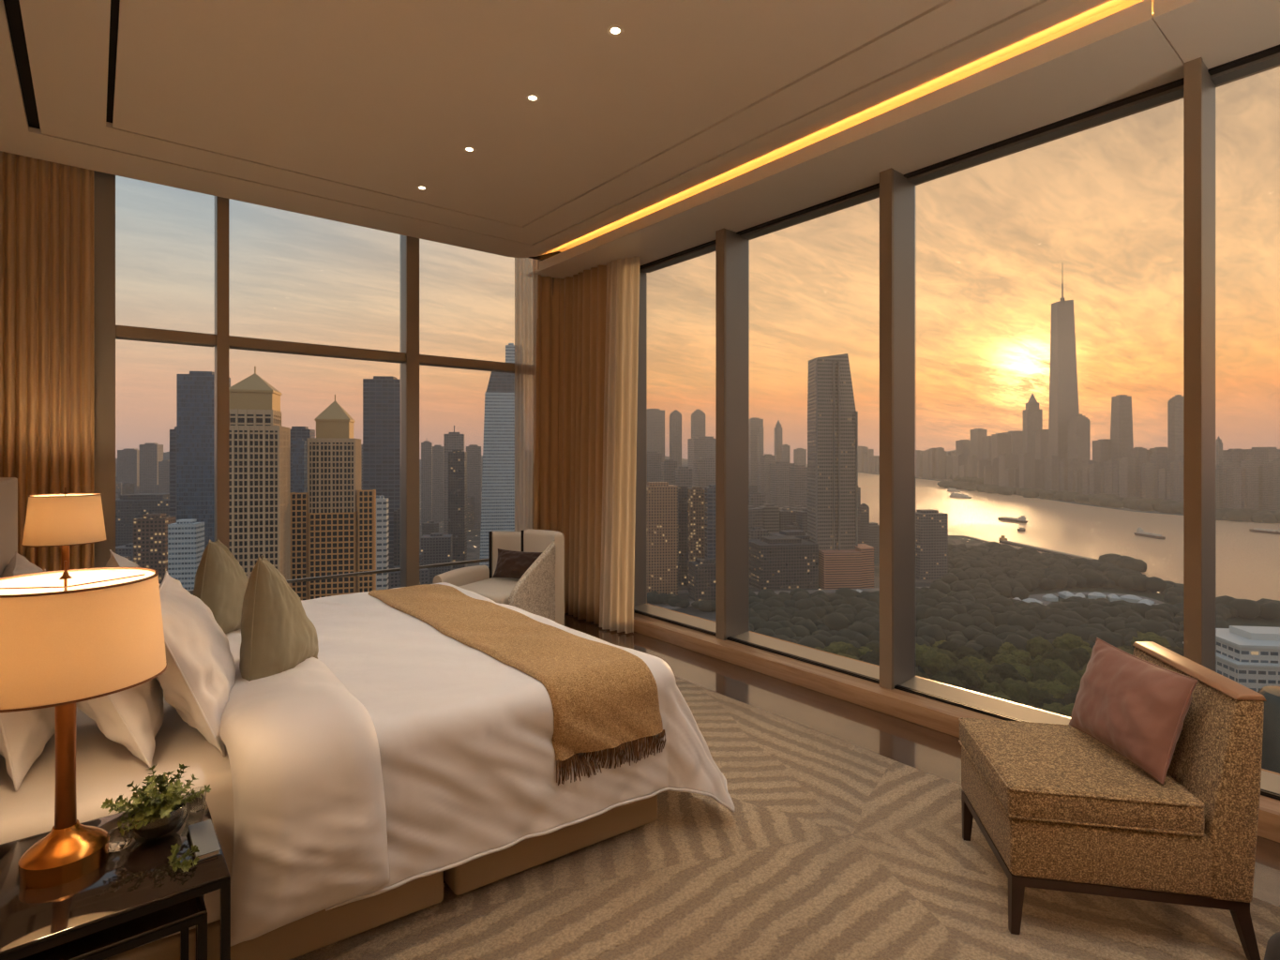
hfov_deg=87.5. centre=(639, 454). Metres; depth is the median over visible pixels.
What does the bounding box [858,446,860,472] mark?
building
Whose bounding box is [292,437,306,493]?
tower
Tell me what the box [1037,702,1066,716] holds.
tree
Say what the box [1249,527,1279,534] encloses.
boat
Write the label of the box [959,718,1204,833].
seat cushion
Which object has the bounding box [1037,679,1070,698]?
tree
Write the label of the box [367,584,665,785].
throw blanket
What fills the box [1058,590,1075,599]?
pavilion
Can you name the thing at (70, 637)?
table lamp
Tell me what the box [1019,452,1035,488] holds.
building
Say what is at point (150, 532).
tower
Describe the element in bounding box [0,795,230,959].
nightstand
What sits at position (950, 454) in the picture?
building
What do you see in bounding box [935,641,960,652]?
tree
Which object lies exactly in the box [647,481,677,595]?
tower
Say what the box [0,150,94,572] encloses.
curtain
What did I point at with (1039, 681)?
tree
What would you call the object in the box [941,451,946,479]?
building
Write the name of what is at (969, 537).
embankment
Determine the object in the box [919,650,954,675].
tree
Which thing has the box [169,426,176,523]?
tower
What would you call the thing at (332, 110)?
ceiling
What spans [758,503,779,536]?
tower
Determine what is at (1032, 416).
tower
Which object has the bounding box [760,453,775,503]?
tower
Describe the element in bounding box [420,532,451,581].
building
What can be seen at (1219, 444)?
tower
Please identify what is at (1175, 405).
tower
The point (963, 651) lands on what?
tree
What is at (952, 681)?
tree
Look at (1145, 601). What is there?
pavilion
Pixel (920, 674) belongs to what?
tree
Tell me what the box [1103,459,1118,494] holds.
building
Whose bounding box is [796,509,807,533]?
building
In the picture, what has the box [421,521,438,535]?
building
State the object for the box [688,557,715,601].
tower
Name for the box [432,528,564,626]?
armchair
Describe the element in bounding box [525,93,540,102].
recessed light
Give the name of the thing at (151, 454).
tower
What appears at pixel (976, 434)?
tower
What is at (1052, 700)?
tree
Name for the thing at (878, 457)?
building
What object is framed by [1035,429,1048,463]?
tower
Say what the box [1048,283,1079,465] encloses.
spire tower
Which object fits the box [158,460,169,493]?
tower
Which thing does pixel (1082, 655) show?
tree
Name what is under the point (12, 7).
trim
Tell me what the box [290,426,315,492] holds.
tower
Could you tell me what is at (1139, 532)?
boat
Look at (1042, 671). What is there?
tree
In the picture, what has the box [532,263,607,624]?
curtain
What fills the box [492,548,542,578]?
cushion
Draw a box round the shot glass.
[188,786,206,813]
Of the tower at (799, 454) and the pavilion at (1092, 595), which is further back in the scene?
the tower at (799, 454)
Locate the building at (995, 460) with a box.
[991,457,998,485]
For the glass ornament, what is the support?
on the nightstand
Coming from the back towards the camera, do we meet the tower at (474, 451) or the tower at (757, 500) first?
the tower at (474, 451)
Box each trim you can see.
[3,0,120,129]
[528,251,560,260]
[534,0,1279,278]
[647,64,1279,272]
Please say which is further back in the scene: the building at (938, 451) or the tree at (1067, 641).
the building at (938, 451)
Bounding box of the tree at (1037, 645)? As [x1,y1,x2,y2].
[1024,635,1054,658]
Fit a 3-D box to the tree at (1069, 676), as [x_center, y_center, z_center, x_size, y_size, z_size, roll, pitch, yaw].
[263.425,140.904,408.080,17.508,17.884,17.848,0,0,1]
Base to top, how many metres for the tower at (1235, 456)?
166.992 m
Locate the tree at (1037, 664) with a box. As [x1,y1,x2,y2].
[1030,662,1041,667]
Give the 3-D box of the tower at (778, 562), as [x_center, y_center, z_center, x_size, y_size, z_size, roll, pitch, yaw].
[162.000,122.614,769.500,86.216,54.772,80.983,0,0,-39]
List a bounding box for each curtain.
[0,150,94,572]
[514,257,537,532]
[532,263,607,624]
[599,256,640,633]
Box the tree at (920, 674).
[915,671,931,679]
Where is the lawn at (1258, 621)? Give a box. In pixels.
[915,585,1279,692]
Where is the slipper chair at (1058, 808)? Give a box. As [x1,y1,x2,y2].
[958,641,1266,959]
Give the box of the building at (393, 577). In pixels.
[388,565,428,588]
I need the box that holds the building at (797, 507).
[789,505,807,511]
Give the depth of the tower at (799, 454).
2055.21 m
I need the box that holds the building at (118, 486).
[115,481,121,495]
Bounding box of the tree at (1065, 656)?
[1040,648,1080,672]
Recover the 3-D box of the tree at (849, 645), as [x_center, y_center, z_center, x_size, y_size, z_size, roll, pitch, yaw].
[141.069,140.542,468.722,22.197,18.614,22.513,0,0,15]
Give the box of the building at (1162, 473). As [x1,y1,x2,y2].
[1158,467,1166,499]
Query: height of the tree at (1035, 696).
17.294 m
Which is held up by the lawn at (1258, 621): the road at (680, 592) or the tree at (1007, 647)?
the tree at (1007, 647)
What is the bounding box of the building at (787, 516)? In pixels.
[779,508,796,530]
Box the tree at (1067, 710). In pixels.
[1059,703,1074,717]
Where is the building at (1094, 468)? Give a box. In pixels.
[1089,463,1099,494]
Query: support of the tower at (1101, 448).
on the ground at (474, 535)
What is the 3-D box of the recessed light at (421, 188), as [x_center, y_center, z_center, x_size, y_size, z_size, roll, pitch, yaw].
[-1.544,-1.894,4.731,0.080,0.016,0.080,0,0,-39]
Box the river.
[858,472,1279,601]
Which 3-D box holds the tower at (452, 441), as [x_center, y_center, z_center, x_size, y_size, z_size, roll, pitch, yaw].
[-316.800,50.165,1140.000,40.367,199.670,37.597,0,0,-39]
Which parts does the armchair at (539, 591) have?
arm, panel, panel, panel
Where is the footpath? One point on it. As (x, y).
(1045, 602)
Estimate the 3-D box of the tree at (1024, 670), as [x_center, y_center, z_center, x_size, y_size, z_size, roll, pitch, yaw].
[240.175,141.306,425.347,18.670,17.077,19.049,0,0,-20]
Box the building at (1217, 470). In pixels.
[1216,468,1219,509]
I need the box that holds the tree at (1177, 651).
[1165,647,1183,656]
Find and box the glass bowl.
[128,802,187,843]
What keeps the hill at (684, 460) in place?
on the ground at (474, 535)
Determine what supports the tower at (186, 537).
on the ground at (474, 535)
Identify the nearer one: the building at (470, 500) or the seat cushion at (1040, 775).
the seat cushion at (1040, 775)
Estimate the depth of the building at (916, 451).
4433.44 m
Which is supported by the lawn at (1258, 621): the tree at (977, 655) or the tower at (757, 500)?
the tree at (977, 655)
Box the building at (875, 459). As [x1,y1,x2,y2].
[872,456,877,473]
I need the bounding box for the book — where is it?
[188,819,220,861]
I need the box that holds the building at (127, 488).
[121,482,134,495]
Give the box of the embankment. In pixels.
[948,535,1041,554]
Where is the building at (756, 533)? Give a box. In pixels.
[749,527,767,539]
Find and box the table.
[18,895,207,959]
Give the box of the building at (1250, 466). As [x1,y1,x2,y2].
[1240,459,1258,511]
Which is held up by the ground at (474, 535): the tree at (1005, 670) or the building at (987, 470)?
the building at (987, 470)
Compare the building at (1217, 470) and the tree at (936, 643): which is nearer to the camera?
the tree at (936, 643)
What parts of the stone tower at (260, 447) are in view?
crown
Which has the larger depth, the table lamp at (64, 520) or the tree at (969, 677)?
the tree at (969, 677)
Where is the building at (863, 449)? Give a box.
[858,446,868,472]
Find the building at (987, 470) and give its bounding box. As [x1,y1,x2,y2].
[983,465,992,484]
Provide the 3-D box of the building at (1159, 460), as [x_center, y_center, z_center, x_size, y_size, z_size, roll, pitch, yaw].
[1507.131,73.551,1942.321,40.375,152.897,38.216,0,0,-39]
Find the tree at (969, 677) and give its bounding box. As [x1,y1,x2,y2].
[946,664,980,690]
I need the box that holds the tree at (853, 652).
[845,647,862,661]
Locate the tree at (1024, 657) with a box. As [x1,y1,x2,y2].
[1009,649,1033,666]
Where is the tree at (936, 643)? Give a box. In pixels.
[932,640,946,647]
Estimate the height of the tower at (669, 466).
142.414 m
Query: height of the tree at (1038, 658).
16.179 m
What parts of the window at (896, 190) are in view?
head frame, head frame, pane, head frame, pane, head frame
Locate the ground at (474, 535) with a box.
[419,464,1183,621]
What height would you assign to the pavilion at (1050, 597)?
7.000 m
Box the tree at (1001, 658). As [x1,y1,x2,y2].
[990,653,1021,664]
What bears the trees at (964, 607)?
on the ground at (474, 535)
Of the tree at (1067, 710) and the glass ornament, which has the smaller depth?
the glass ornament
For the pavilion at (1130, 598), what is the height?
7.000 m
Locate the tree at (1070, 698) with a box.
[1061,692,1077,704]
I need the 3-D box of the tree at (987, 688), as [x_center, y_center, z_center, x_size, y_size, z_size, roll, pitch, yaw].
[210.531,142.608,396.086,16.825,14.461,16.999,0,0,-30]
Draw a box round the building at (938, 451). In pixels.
[934,447,944,479]
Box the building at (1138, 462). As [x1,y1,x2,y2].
[1135,459,1145,497]
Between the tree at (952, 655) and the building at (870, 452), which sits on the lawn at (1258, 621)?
the tree at (952, 655)
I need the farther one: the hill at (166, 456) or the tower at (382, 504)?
the hill at (166, 456)
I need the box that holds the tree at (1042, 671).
[1030,663,1056,681]
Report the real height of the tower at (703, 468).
145.757 m
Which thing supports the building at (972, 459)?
on the ground at (474, 535)
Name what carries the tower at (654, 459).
on the ground at (474, 535)
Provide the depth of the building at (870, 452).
5442.59 m
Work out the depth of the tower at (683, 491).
763.68 m
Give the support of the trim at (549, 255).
attached to the wall
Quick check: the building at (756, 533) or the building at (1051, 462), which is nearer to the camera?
the building at (756, 533)
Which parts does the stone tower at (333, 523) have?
crown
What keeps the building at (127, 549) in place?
on the ground at (474, 535)
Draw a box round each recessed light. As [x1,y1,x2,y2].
[416,185,427,190]
[462,146,476,152]
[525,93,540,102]
[606,25,624,36]
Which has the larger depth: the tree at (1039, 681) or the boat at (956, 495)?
the boat at (956, 495)
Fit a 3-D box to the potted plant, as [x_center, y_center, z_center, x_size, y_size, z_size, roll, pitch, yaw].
[-1.209,0.870,1.656,0.221,0.158,0.214,0,0,5]
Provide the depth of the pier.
1037.85 m
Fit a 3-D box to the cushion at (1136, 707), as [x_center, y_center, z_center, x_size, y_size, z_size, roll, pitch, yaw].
[1.768,0.906,2.424,0.198,0.364,0.464,0,0,-2]
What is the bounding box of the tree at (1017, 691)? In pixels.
[995,677,1031,706]
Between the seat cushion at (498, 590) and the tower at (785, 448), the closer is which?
the seat cushion at (498, 590)
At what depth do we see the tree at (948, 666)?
426.19 m
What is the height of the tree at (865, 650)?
18.626 m
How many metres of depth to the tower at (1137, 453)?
2134.99 m
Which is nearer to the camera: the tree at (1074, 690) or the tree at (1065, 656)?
the tree at (1074, 690)
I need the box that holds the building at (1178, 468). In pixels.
[1173,463,1183,502]
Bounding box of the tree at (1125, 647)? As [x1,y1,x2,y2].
[1116,645,1133,650]
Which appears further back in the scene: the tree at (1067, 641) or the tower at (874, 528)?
the tower at (874, 528)
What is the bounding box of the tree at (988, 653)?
[978,647,998,662]
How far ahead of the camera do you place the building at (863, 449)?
5656.64 m
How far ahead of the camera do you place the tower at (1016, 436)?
3296.27 m
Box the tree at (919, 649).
[915,643,930,671]
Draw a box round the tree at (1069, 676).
[1054,668,1080,686]
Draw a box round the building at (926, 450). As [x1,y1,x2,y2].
[925,449,929,478]
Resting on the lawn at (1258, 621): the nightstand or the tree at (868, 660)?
the tree at (868, 660)
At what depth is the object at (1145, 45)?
3.58 m
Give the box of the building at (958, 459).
[952,453,970,478]
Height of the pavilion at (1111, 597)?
7.000 m
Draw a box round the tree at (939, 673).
[930,671,948,680]
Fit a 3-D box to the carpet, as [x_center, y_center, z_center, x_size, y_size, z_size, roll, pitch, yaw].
[0.217,1.596,1.902,3.705,0.016,7.830,0,0,-39]
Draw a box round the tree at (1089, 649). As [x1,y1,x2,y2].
[1075,645,1092,669]
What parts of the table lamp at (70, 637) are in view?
stem, lamp shade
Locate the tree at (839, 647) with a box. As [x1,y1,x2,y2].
[823,641,848,654]
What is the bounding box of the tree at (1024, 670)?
[1011,662,1033,682]
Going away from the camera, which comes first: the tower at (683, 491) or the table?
the table
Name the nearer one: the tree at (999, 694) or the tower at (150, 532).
the tree at (999, 694)
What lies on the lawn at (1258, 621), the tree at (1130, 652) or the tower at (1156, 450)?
the tree at (1130, 652)
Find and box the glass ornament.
[108,826,133,852]
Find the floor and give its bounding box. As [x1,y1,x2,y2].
[564,613,1279,907]
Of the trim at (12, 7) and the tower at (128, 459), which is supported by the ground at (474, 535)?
the tower at (128, 459)
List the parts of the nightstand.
frame, leg, leg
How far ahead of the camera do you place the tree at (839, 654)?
438.11 m
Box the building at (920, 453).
[917,451,922,477]
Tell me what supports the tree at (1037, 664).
on the lawn at (1258, 621)
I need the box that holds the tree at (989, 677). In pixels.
[982,672,1003,683]
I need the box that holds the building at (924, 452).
[922,451,925,478]
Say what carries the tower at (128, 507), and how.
on the ground at (474, 535)
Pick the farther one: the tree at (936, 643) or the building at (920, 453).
the building at (920, 453)
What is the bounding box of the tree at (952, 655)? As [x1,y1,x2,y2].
[936,648,958,662]
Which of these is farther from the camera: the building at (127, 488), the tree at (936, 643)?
the building at (127, 488)
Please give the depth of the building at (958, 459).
3839.64 m
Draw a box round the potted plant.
[100,764,211,843]
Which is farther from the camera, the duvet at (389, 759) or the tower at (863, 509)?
the tower at (863, 509)
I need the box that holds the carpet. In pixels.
[290,676,1279,959]
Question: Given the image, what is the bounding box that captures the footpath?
[1008,596,1052,605]
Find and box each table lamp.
[0,560,167,888]
[21,487,106,570]
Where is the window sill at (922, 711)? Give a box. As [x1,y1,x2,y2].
[633,603,1279,843]
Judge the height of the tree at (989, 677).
15.779 m
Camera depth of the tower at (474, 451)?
1342.59 m
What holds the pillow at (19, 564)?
on the bed
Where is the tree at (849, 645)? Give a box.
[831,641,854,647]
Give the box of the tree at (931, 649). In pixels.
[926,646,938,650]
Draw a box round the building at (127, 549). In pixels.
[115,542,133,559]
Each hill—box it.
[115,451,169,476]
[419,455,687,478]
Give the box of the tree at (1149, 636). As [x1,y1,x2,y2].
[1129,631,1171,647]
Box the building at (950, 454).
[948,451,954,474]
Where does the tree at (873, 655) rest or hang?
on the lawn at (1258, 621)
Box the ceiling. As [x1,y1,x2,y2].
[0,0,1144,258]
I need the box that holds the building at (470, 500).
[466,496,473,530]
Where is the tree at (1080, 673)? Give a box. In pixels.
[1076,667,1086,679]
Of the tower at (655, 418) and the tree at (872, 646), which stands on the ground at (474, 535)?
the tower at (655, 418)
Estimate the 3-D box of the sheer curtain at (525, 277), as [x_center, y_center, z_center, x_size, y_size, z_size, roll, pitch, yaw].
[-1.123,-0.297,6.610,0.251,3.765,0.047,0,0,-34]
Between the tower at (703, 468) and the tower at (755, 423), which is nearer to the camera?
the tower at (703, 468)
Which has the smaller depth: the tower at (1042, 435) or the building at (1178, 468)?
the building at (1178, 468)
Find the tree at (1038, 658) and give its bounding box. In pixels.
[1029,654,1042,664]
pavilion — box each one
[1022,598,1042,604]
[1042,593,1058,602]
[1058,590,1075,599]
[1074,592,1084,598]
[1087,591,1106,599]
[1107,593,1120,602]
[1119,594,1143,602]
[1138,599,1154,605]
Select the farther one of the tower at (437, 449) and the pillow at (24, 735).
the tower at (437, 449)
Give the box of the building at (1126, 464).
[1118,456,1135,498]
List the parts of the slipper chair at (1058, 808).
leg, leg, seat, backrest, leg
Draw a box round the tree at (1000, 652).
[997,649,1007,654]
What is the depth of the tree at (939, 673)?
418.61 m
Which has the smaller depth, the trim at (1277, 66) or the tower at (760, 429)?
the trim at (1277, 66)
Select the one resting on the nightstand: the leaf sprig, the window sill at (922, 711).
the leaf sprig
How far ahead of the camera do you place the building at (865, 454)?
5542.49 m
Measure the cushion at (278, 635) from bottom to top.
0.473 m
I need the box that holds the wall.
[646,272,647,603]
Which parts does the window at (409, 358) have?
guard rail, pane, pane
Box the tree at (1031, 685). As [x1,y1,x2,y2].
[1025,681,1039,689]
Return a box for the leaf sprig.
[166,843,199,872]
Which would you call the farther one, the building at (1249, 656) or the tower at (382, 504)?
the tower at (382, 504)
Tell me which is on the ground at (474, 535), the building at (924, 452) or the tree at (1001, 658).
the building at (924, 452)
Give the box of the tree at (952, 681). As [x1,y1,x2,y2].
[933,676,965,689]
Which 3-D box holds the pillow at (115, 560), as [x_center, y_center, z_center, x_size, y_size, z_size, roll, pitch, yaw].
[-2.164,0.688,2.903,0.259,0.494,0.704,0,0,-41]
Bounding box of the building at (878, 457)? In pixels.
[877,456,879,474]
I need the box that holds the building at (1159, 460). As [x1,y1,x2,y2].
[1149,453,1167,497]
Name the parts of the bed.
headboard, mattress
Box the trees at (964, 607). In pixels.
[647,474,1279,653]
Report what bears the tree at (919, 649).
on the lawn at (1258, 621)
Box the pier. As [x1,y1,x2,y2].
[998,535,1096,559]
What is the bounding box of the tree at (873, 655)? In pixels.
[859,649,879,661]
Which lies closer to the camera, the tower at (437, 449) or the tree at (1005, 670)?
the tree at (1005, 670)
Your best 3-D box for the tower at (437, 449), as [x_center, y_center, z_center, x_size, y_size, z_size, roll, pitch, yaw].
[-452.550,64.008,1496.251,32.250,171.984,30.037,0,0,-39]
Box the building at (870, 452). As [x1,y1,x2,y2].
[867,449,873,473]
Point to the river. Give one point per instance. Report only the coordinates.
(1247, 562)
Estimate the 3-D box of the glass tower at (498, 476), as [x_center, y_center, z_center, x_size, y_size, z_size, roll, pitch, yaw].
[-162.960,8.600,798.000,53.760,282.800,40.000,0,0,-8]
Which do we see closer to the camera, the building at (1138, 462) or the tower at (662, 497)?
the tower at (662, 497)
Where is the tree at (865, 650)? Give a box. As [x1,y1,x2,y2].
[858,646,873,656]
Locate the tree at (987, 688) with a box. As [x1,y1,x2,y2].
[979,681,998,694]
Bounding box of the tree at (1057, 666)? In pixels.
[1040,658,1070,675]
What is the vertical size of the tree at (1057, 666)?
18.837 m
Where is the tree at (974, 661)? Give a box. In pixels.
[963,656,985,667]
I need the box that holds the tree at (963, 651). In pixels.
[951,644,978,660]
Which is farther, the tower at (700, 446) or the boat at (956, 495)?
the boat at (956, 495)
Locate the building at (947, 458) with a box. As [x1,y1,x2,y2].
[945,455,950,479]
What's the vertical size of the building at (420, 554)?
44.940 m
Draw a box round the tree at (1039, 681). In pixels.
[1032,678,1047,683]
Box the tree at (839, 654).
[837,652,858,660]
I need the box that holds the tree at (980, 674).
[969,670,987,692]
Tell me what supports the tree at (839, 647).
on the lawn at (1258, 621)
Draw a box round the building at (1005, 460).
[998,453,1018,486]
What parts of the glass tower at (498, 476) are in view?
crown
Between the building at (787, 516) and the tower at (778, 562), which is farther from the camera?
the building at (787, 516)
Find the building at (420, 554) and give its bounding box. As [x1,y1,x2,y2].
[419,553,422,565]
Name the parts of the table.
frame, leg, leg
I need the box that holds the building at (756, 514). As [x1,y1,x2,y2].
[749,505,763,529]
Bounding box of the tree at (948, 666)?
[942,662,956,672]
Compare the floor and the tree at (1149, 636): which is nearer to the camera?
the floor
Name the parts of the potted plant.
stem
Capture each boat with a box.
[947,487,960,492]
[949,493,971,498]
[997,515,1028,523]
[1017,527,1024,531]
[1133,527,1165,540]
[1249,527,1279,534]
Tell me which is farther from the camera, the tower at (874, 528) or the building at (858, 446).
the building at (858, 446)
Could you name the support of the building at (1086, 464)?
on the ground at (474, 535)
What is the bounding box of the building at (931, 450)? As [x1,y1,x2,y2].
[929,448,934,479]
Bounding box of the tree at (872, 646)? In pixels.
[864,642,879,652]
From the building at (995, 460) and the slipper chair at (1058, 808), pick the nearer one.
the slipper chair at (1058, 808)
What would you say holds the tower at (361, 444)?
on the ground at (474, 535)
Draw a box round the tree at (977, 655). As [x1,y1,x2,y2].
[963,653,990,663]
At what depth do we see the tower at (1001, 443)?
3238.04 m
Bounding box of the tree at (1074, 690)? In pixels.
[1070,688,1079,692]
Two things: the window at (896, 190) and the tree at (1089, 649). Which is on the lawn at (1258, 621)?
the tree at (1089, 649)
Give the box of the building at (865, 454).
[863,452,867,472]
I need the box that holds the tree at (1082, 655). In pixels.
[1069,647,1090,668]
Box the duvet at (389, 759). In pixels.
[219,582,734,947]
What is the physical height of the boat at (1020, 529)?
8.000 m
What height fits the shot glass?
0.050 m
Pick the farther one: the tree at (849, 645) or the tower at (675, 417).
the tower at (675, 417)
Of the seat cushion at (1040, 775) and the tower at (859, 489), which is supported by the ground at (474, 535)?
the tower at (859, 489)
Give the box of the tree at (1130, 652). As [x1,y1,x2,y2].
[1117,647,1133,654]
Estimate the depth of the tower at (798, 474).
1130.02 m
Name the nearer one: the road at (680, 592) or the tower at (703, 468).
the road at (680, 592)
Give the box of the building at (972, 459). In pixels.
[967,454,978,477]
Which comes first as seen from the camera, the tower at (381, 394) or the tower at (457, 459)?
the tower at (381, 394)
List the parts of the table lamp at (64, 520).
lamp shade, stem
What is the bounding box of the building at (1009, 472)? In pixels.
[1004,467,1015,487]
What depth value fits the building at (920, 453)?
4367.91 m
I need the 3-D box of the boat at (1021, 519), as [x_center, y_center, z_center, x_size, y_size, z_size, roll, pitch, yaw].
[837.448,142.350,1506.478,13.825,15.500,86.404,0,0,-11]
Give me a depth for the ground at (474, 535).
1063.37 m
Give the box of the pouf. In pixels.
[1264,932,1279,959]
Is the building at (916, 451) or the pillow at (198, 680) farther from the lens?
the building at (916, 451)
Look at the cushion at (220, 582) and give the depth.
2.90 m
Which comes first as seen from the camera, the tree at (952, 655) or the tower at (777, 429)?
the tree at (952, 655)
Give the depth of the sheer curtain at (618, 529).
6.06 m
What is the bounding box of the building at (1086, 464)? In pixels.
[1083,460,1097,495]
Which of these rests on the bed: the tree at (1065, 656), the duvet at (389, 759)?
the duvet at (389, 759)
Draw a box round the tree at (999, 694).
[988,690,1011,701]
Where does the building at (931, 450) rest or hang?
on the ground at (474, 535)
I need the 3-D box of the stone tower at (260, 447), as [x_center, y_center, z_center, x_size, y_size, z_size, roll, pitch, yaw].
[-184.725,53.825,320.625,26.095,192.350,22.256,0,0,-16]
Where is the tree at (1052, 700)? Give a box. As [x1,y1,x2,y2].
[1038,697,1068,707]
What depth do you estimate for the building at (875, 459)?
5329.51 m
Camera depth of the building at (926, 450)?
4230.42 m
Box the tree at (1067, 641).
[1052,632,1089,650]
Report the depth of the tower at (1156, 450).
2194.18 m
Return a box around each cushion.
[193,538,248,633]
[239,555,318,681]
[459,577,518,604]
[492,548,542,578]
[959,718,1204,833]
[1069,637,1198,784]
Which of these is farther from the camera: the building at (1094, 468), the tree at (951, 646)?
the building at (1094, 468)
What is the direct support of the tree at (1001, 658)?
on the lawn at (1258, 621)
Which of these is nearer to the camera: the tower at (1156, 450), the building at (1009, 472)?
the tower at (1156, 450)
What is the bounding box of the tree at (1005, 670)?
[987,662,1025,682]
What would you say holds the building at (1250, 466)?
on the ground at (474, 535)
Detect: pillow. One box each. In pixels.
[0,707,54,791]
[1,551,43,577]
[76,677,164,767]
[105,549,160,586]
[155,571,235,757]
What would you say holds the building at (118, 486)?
on the ground at (474, 535)
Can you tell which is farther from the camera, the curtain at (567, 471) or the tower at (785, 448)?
the tower at (785, 448)
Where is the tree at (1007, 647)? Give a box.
[998,642,1018,654]
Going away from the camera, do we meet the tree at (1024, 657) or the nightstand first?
the nightstand
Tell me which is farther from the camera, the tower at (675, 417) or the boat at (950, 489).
the boat at (950, 489)
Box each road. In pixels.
[662,601,694,610]
[677,587,929,594]
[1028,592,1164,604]
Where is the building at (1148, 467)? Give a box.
[1143,462,1153,498]
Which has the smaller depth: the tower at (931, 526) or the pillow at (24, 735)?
the pillow at (24, 735)
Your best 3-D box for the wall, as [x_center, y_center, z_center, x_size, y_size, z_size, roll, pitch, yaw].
[-0.268,-0.350,6.931,0.200,3.900,0.810,0,0,-39]
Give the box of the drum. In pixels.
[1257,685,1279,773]
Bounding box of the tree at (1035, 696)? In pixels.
[1026,688,1054,707]
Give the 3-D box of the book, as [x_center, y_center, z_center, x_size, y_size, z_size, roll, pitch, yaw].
[-1.069,0.944,1.638,0.048,0.012,0.170,0,0,-39]
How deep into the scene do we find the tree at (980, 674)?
405.88 m
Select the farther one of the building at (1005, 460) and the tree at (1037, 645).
the building at (1005, 460)
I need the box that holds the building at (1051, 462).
[1044,455,1058,491]
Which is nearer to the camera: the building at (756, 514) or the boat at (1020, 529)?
the building at (756, 514)
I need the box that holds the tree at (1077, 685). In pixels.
[1067,677,1082,690]
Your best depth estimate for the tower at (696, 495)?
719.51 m
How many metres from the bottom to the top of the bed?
1.474 m
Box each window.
[93,170,554,594]
[633,44,1279,800]
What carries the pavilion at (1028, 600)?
on the ground at (474, 535)
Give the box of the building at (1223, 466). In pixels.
[1219,461,1234,508]
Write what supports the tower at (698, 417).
on the ground at (474, 535)
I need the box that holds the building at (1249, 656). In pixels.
[1182,625,1279,692]
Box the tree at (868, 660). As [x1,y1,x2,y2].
[862,658,879,665]
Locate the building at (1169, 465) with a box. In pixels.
[1166,461,1183,499]
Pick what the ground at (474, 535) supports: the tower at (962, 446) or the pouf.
the tower at (962, 446)
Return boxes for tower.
[115,493,169,546]
[117,448,139,493]
[133,513,175,584]
[139,442,163,493]
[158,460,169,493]
[167,519,204,595]
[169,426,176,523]
[176,371,230,549]
[229,366,290,587]
[290,394,376,600]
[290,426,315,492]
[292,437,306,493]
[361,444,362,490]
[362,376,399,568]
[376,496,388,590]
[421,440,432,529]
[432,444,443,522]
[443,425,464,534]
[448,450,466,568]
[466,444,481,529]
[479,343,514,567]
[647,408,664,461]
[647,451,662,481]
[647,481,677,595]
[661,459,677,485]
[669,409,681,468]
[675,466,692,489]
[677,486,690,586]
[687,436,715,486]
[688,486,704,561]
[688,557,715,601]
[691,409,705,438]
[692,457,715,489]
[704,484,715,559]
[749,417,763,485]
[749,493,765,507]
[749,535,818,590]
[757,426,763,493]
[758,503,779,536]
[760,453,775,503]
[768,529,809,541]
[769,461,794,508]
[774,421,782,461]
[781,444,790,463]
[789,465,807,508]
[793,448,806,466]
[807,353,873,589]
[858,487,860,506]
[858,503,869,545]
[869,522,879,564]
[915,509,948,580]
[955,439,970,454]
[970,428,986,460]
[982,436,991,460]
[991,433,1010,458]
[1002,430,1023,467]
[1023,393,1042,453]
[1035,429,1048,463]
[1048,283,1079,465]
[1068,413,1090,469]
[1092,438,1111,466]
[1110,394,1133,461]
[1130,447,1146,462]
[1146,450,1152,462]
[1149,447,1167,454]
[1167,394,1183,462]
[1216,436,1222,465]
[1222,449,1246,467]
[1241,447,1279,464]
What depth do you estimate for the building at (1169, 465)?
1849.94 m
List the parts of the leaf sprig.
stem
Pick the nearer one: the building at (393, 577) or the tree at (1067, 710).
the tree at (1067, 710)
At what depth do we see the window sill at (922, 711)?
4.42 m
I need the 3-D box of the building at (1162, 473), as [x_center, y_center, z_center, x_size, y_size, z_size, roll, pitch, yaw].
[1481.178,93.236,1882.191,32.276,113.529,30.492,0,0,-39]
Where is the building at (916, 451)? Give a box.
[915,450,920,477]
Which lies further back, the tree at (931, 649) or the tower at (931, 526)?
the tower at (931, 526)
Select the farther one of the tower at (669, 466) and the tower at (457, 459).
the tower at (669, 466)
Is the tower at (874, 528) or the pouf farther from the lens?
the tower at (874, 528)
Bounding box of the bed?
[0,477,657,959]
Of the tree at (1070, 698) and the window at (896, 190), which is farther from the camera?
the tree at (1070, 698)
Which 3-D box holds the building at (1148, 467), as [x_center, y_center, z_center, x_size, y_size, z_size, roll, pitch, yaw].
[1461.531,85.878,1921.257,24.990,128.243,26.073,0,0,-39]

